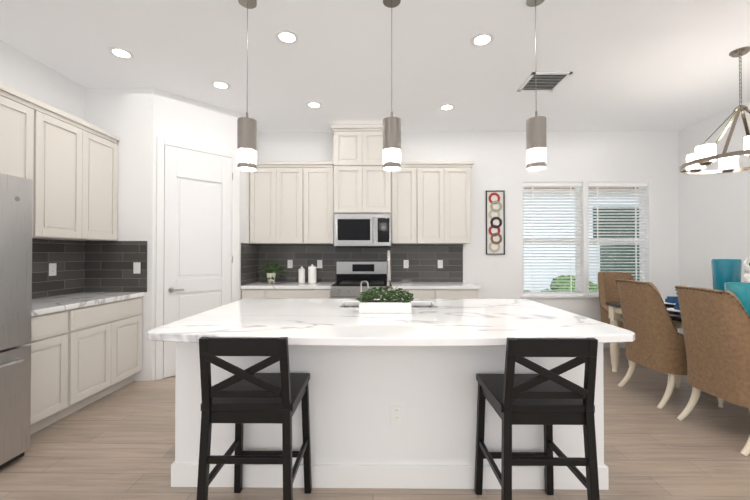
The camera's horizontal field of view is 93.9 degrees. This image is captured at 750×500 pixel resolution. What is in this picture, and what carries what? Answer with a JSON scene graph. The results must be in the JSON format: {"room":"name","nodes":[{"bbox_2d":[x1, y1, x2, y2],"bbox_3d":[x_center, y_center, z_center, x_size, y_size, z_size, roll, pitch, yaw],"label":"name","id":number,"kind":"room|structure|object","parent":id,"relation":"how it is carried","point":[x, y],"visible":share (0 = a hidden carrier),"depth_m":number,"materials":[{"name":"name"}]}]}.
{"room":"dining room and kitchen","nodes":[
{"label":"dining room and kitchen","id":0,"kind":"room"},
{"bbox_2d":[0,40,85,120],"bbox_3d":[-3.118,-0.202,0.217,0.120,3.050,6.860,0,-1,1],"label":"wall","id":1,"kind":"structure","parent":0,"point":[23,73],"depth_m":3.17,"materials":[{"name":"white paint"}]},
{"bbox_2d":[0,87,47,238],"bbox_3d":[-2.858,-0.626,2.595,0.349,1.044,0.467,0,-1,1],"label":"upper cabinet","id":2,"kind":"object","parent":1,"relation":"attached to","point":[23,123],"depth_m":2.71,"materials":[{"name":"white wood"}]},
{"bbox_2d":[44,107,91,242],"bbox_3d":[-2.854,-0.622,2.978,0.349,1.044,0.570,0,-1,1],"label":"upper cabinet","id":3,"kind":"object","parent":1,"relation":"attached to","point":[69,140],"depth_m":3.07,"materials":[{"name":"white wood"}]},
{"bbox_2d":[92,127,119,242],"bbox_3d":[-2.850,-0.618,3.396,0.349,1.044,0.503,0,-1,1],"label":"upper cabinet","id":4,"kind":"object","parent":1,"relation":"attached to","point":[104,147],"depth_m":3.47,"materials":[{"name":"white wood"}]},
{"bbox_2d":[86,88,257,380],"bbox_3d":[-2.402,-0.162,4.410,1.470,3.050,1.540,0,-1,1],"label":"wall","id":5,"kind":"structure","parent":0,"point":[137,121],"depth_m":3.65,"materials":[{"name":"white paint"}]},
{"bbox_2d":[155,136,237,379],"bbox_3d":[-1.984,0.086,3.961,0.607,2.546,0.635,0,-1,1],"label":"door","id":6,"kind":"structure","parent":5,"relation":"attached to","point":[196,221],"depth_m":3.90,"materials":[{"name":"white wood"}]},
{"bbox_2d":[0,348,749,499],"bbox_3d":[0.590,1.380,0.936,7.580,0.100,8.400,0,-1,1],"label":"floor","id":7,"kind":"structure","parent":0,"point":[118,444],"depth_m":2.29,"materials":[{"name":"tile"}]},
{"bbox_2d":[0,173,32,468],"bbox_3d":[-2.591,0.438,1.821,0.851,1.800,0.910,0,-1,1],"label":"fridge","id":8,"kind":"object","parent":7,"relation":"on","point":[16,202],"visible":1,"depth_m":2.17,"materials":[{"name":"silver metal"}]},
{"bbox_2d":[24,307,79,434],"bbox_3d":[-2.722,0.907,2.568,0.620,0.878,0.536,0,-1,1],"label":"base cabinet","id":9,"kind":"object","parent":7,"relation":"on","point":[55,335],"depth_m":2.65,"materials":[{"name":"white wood"}]},
{"bbox_2d":[80,295,143,408],"bbox_3d":[-2.717,0.913,3.162,0.620,0.878,0.938,0,-1,1],"label":"base cabinet","id":10,"kind":"object","parent":7,"relation":"on","point":[110,332],"depth_m":3.17,"materials":[{"name":"white wood"}]},
{"bbox_2d":[32,291,143,314],"bbox_3d":[-2.714,0.450,2.970,0.630,0.040,1.331,0,-1,1],"label":"countertop","id":11,"kind":"structure","parent":10,"relation":"on","point":[82,298],"depth_m":3.05,"materials":[{"name":"white stone"}]},
{"bbox_2d":[196,337,311,499],"bbox_3d":[-0.568,0.860,1.732,0.426,0.958,0.467,0,-1,1],"label":"bar stool","id":12,"kind":"object","parent":7,"relation":"on","point":[240,397],"visible":1,"depth_m":1.54,"materials":[{"name":"black wood"}]},
{"bbox_2d":[241,125,480,298],"bbox_3d":[-0.178,-0.127,4.642,2.968,2.985,0.628,0,-1,1],"label":"kitchen back","id":13,"kind":"object","parent":7,"relation":"on","point":[295,206],"visible":0.58,"depth_m":4.61,"materials":[{"name":"white painted wood"}]},
{"bbox_2d":[259,260,286,283],"bbox_3d":[-1.359,0.285,4.656,0.419,0.319,0.259,0,-1,1],"label":"potted plant","id":14,"kind":"object","parent":13,"relation":"on","point":[271,274],"visible":1,"depth_m":4.64,"materials":[{"name":"green plant"}]},
{"bbox_2d":[298,266,304,282],"bbox_3d":[-0.984,0.332,4.701,0.093,0.226,0.091,0,-1,1],"label":"canister","id":15,"kind":"object","parent":13,"relation":"on","point":[301,272],"depth_m":4.66,"materials":[{"name":"white ceramic"}]},
{"bbox_2d":[308,264,316,283],"bbox_3d":[-0.834,0.317,4.660,0.113,0.256,0.112,0,-1,1],"label":"canister","id":16,"kind":"object","parent":13,"relation":"on","point":[311,274],"depth_m":4.61,"materials":[{"name":"white ceramic"}]},
{"bbox_2d":[334,213,390,247],"bbox_3d":[-0.164,-0.256,4.721,0.744,0.439,0.446,0,-1,1],"label":"microwave","id":17,"kind":"object","parent":13,"relation":"attached to","point":[362,230],"visible":1,"depth_m":4.55,"materials":[{"name":"silver metal"}]},
{"bbox_2d":[401,279,411,283],"bbox_3d":[0.415,0.414,4.607,0.140,0.061,0.090,0,-1,1],"label":"wine rack","id":18,"kind":"object","parent":13,"relation":"on","point":[404,281],"visible":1,"depth_m":4.57,"materials":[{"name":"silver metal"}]},
{"bbox_2d":[331,262,391,298],"bbox_3d":[-0.165,0.763,4.582,0.744,1.205,0.671,0,-1,1],"label":"range","id":19,"kind":"object","parent":7,"relation":"on","point":[351,276],"visible":0.42,"depth_m":4.85,"materials":[{"name":"silver metal"}]},
{"bbox_2d":[171,306,608,489],"bbox_3d":[0.080,0.906,2.508,2.460,0.879,1.075,0,-1,1],"label":"kitchen island","id":20,"kind":"object","parent":7,"relation":"on","point":[404,417],"visible":0.48,"depth_m":1.98,"materials":[{"name":"white paint"}]},
{"bbox_2d":[147,299,634,345],"bbox_3d":[0.079,0.444,2.377,2.510,0.040,1.445,0,-1,1],"label":"island countertop","id":21,"kind":"structure","parent":20,"relation":"on","point":[441,322],"depth_m":1.97,"materials":[{"name":"stone"}]},
{"bbox_2d":[359,250,397,299],"bbox_3d":[0.028,0.214,2.938,0.334,0.428,0.214,0,-1,1],"label":"faucet","id":22,"kind":"object","parent":21,"relation":"on","point":[388,270],"visible":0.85,"depth_m":2.85,"materials":[{"name":"silver metal"}]},
{"bbox_2d":[356,286,413,312],"bbox_3d":[0.070,0.334,2.398,0.394,0.178,0.177,0,-1,1],"label":"planter","id":23,"kind":"object","parent":21,"relation":"on","point":[368,303],"visible":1,"depth_m":2.34,"materials":[{"name":"white ceramic"}]},
{"bbox_2d":[474,337,599,499],"bbox_3d":[0.762,0.860,1.718,0.426,0.958,0.467,0,-1,1],"label":"bar stool","id":24,"kind":"object","parent":7,"relation":"on","point":[547,399],"visible":1,"depth_m":1.53,"materials":[{"name":"black wood"}]},
{"bbox_2d":[597,272,676,364],"bbox_3d":[3.234,0.834,4.435,0.626,1.081,0.719,0,-1,1],"label":"chair","id":25,"kind":"object","parent":7,"relation":"on","point":[608,288],"visible":0.33,"depth_m":4.67,"materials":[{"name":"fabric"}]},
{"bbox_2d":[606,302,682,372],"bbox_3d":[3.160,0.962,2.975,1.120,0.775,1.960,0,-1,1],"label":"dining table","id":26,"kind":"object","parent":7,"relation":"on","point":[615,312],"visible":0.29,"depth_m":3.86,"materials":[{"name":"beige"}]},
{"bbox_2d":[665,296,677,299],"bbox_3d":[3.167,0.538,3.709,0.269,0.085,0.269,0,-1,-5],"label":"place setting","id":27,"kind":"object","parent":26,"relation":"on","point":[668,297],"depth_m":3.69,"materials":[{"name":"blue fabric"}]},
{"bbox_2d":[664,300,679,312],"bbox_3d":[2.852,0.534,3.232,0.269,0.085,0.269,0,-1,-5],"label":"place setting","id":28,"kind":"object","parent":26,"relation":"on","point":[672,301],"depth_m":3.35,"materials":[{"name":"white ceramic"}]},
{"bbox_2d":[743,257,749,282],"bbox_3d":[3.218,0.304,3.018,0.276,0.541,0.237,0,-1,1],"label":"orchid","id":29,"kind":"object","parent":26,"relation":"on","point":[746,270],"visible":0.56,"depth_m":2.97,"materials":[{"name":"white plant"}]},
{"bbox_2d":[615,279,723,408],"bbox_3d":[2.683,0.823,3.231,0.719,1.081,0.626,0,-1,1],"label":"dining chair","id":30,"kind":"object","parent":7,"relation":"on","point":[658,344],"visible":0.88,"depth_m":3.06,"materials":[{"name":"fabric"}]},
{"bbox_2d":[675,286,749,455],"bbox_3d":[2.676,0.816,2.541,0.719,1.081,0.626,0,-1,1],"label":"dining chair","id":31,"kind":"object","parent":7,"relation":"on","point":[716,327],"visible":1,"depth_m":2.45,"materials":[{"name":"fabric"}]},
{"bbox_2d":[711,259,741,289],"bbox_3d":[3.333,0.332,3.319,0.207,0.490,0.207,0,-1,-8],"label":"vase","id":32,"kind":"object","parent":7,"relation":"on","point":[726,274],"depth_m":3.25,"materials":[{"name":"teal glass"}]},
{"bbox_2d":[716,281,749,316],"bbox_3d":[3.019,0.423,2.891,0.188,0.300,0.188,0,-1,-8],"label":"vase","id":33,"kind":"object","parent":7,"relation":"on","point":[740,289],"depth_m":2.84,"materials":[{"name":"teal glass"}]},
{"bbox_2d":[0,0,749,131],"bbox_3d":[0.590,-1.770,0.966,7.580,0.100,8.400,0,-1,1],"label":"ceiling","id":34,"kind":"structure","parent":0,"point":[652,65],"depth_m":3.07,"materials":[{"name":"white paint"}]},
{"bbox_2d":[108,47,134,58],"bbox_3d":[-2.190,-1.698,3.023,0.191,0.004,0.191,0,-1,-38],"label":"recessed light","id":35,"kind":"object","parent":34,"relation":"in","point":[117,51],"depth_m":3.02,"materials":[{"name":"white plastic"}]},
{"bbox_2d":[211,81,230,89],"bbox_3d":[-1.585,-1.692,3.597,0.191,0.004,0.191,0,-1,-5],"label":"recessed light","id":36,"kind":"object","parent":34,"relation":"in","point":[222,85],"depth_m":3.60,"materials":[{"name":"white plastic"}]},
{"bbox_2d":[237,0,256,170],"bbox_3d":[-0.866,-1.126,2.374,0.124,1.160,0.124,0,-1,1],"label":"pendant light","id":37,"kind":"object","parent":34,"relation":"hanging from","point":[246,143],"visible":1,"depth_m":2.33,"materials":[{"name":"silver metal"}]},
{"bbox_2d":[275,30,298,43],"bbox_3d":[-0.702,-1.700,2.798,0.191,0.004,0.191,0,-1,-5],"label":"recessed light","id":38,"kind":"object","parent":34,"relation":"in","point":[292,37],"depth_m":2.79,"materials":[{"name":"white plastic"}]},
{"bbox_2d":[306,101,321,108],"bbox_3d":[-0.710,-1.688,4.078,0.191,0.004,0.191,0,-1,-5],"label":"recessed light","id":39,"kind":"object","parent":34,"relation":"in","point":[312,104],"depth_m":4.06,"materials":[{"name":"white plastic"}]},
{"bbox_2d":[383,0,400,170],"bbox_3d":[0.114,-1.126,2.365,0.124,1.160,0.124,0,-1,1],"label":"pendant light","id":40,"kind":"object","parent":34,"relation":"hanging from","point":[391,143],"visible":1,"depth_m":2.31,"materials":[{"name":"silver metal"}]},
{"bbox_2d":[439,104,454,110],"bbox_3d":[0.851,-1.687,4.143,0.191,0.004,0.191,0,-1,-38],"label":"recessed light","id":41,"kind":"object","parent":34,"relation":"in","point":[446,106],"depth_m":4.14,"materials":[{"name":"white plastic"}]},
{"bbox_2d":[470,32,494,46],"bbox_3d":[0.868,-1.700,2.833,0.191,0.004,0.191,0,-1,-38],"label":"recessed light","id":42,"kind":"object","parent":34,"relation":"in","point":[481,38],"depth_m":2.82,"materials":[{"name":"white plastic"}]},
{"bbox_2d":[526,0,546,170],"bbox_3d":[1.083,-1.127,2.355,0.124,1.160,0.124,0,-1,1],"label":"pendant light","id":43,"kind":"object","parent":34,"relation":"hanging from","point":[536,144],"visible":1,"depth_m":2.31,"materials":[{"name":"silver metal"}]},
{"bbox_2d":[517,72,572,91],"bbox_3d":[1.695,-1.688,3.525,0.380,0.014,0.380,0,-1,1],"label":"ceiling vent","id":44,"kind":"object","parent":34,"relation":"in","point":[543,81],"visible":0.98,"depth_m":3.52,"materials":[{"name":"white metal"}]},
{"bbox_2d":[679,46,749,173],"bbox_3d":[3.120,-1.210,2.986,0.794,0.980,0.794,0,-1,1],"label":"chandelier","id":45,"kind":"object","parent":34,"relation":"hanging from","point":[700,158],"visible":1,"depth_m":2.99,"materials":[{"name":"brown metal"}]},
{"bbox_2d":[258,131,679,332],"bbox_3d":[1.305,-0.156,5.024,5.930,3.050,0.160,0,-1,1],"label":"wall","id":46,"kind":"structure","parent":0,"point":[498,158],"depth_m":4.94,"materials":[{"name":"white paint"}]},
{"bbox_2d":[486,190,504,254],"bbox_3d":[1.694,-0.387,4.929,0.260,0.900,0.025,0,-1,1],"label":"framed artwork","id":47,"kind":"object","parent":46,"relation":"attached to","point":[495,222],"visible":1,"depth_m":4.93,"materials":[{"name":"black"}]},
{"bbox_2d":[521,182,644,297],"bbox_3d":[2.974,-0.143,4.980,1.830,1.635,0.165,0,-1,1],"label":"window","id":48,"kind":"structure","parent":46,"relation":"in","point":[584,277],"depth_m":5.00,"materials":[{"name":"white plastic"}]},
{"bbox_2d":[523,182,647,294],"bbox_3d":[2.974,-0.159,4.973,1.758,1.600,0.050,0,-1,1],"label":"window blinds","id":49,"kind":"object","parent":48,"relation":"attached to","point":[570,185],"visible":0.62,"depth_m":4.97,"materials":[{"name":"white plastic"}]},
{"bbox_2d":[604,342,625,347],"bbox_3d":[2.784,1.306,4.906,2.931,0.125,0.017,0,-1,1],"label":"baseboard","id":50,"kind":"structure","parent":46,"relation":"attached to","point":[622,345],"depth_m":4.89,"materials":[{"name":"white"}]},
{"bbox_2d":[678,101,749,333],"bbox_3d":[4.290,-0.195,0.915,0.120,3.050,8.400,0,-1,1],"label":"wall","id":51,"kind":"structure","parent":0,"point":[714,216],"depth_m":4.43,"materials":[{"name":"white paint"}]},
{"label":"outside","id":52,"kind":"structure","parent":0,"visible":0},
{"bbox_3d":[3.537,1.712,6.829,13.000,0.050,3.350,0,-1,1],"label":"ground","id":53,"kind":"structure","parent":52,"visible":0},
{"bbox_2d":[524,187,639,291],"bbox_3d":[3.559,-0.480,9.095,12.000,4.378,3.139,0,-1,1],"label":"window blinds","id":54,"kind":"object","parent":53,"relation":"on","point":[543,279],"visible":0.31,"depth_m":8.11,"materials":[{"name":"white paint"}]},
{"bbox_2d":[540,275,639,291],"bbox_3d":[3.064,0.994,5.987,3.719,1.136,1.075,0,-1,1],"label":"bushes","id":55,"kind":"object","parent":53,"relation":"on","point":[562,279],"depth_m":5.90,"materials":[{"name":"green plant"}]}
]}

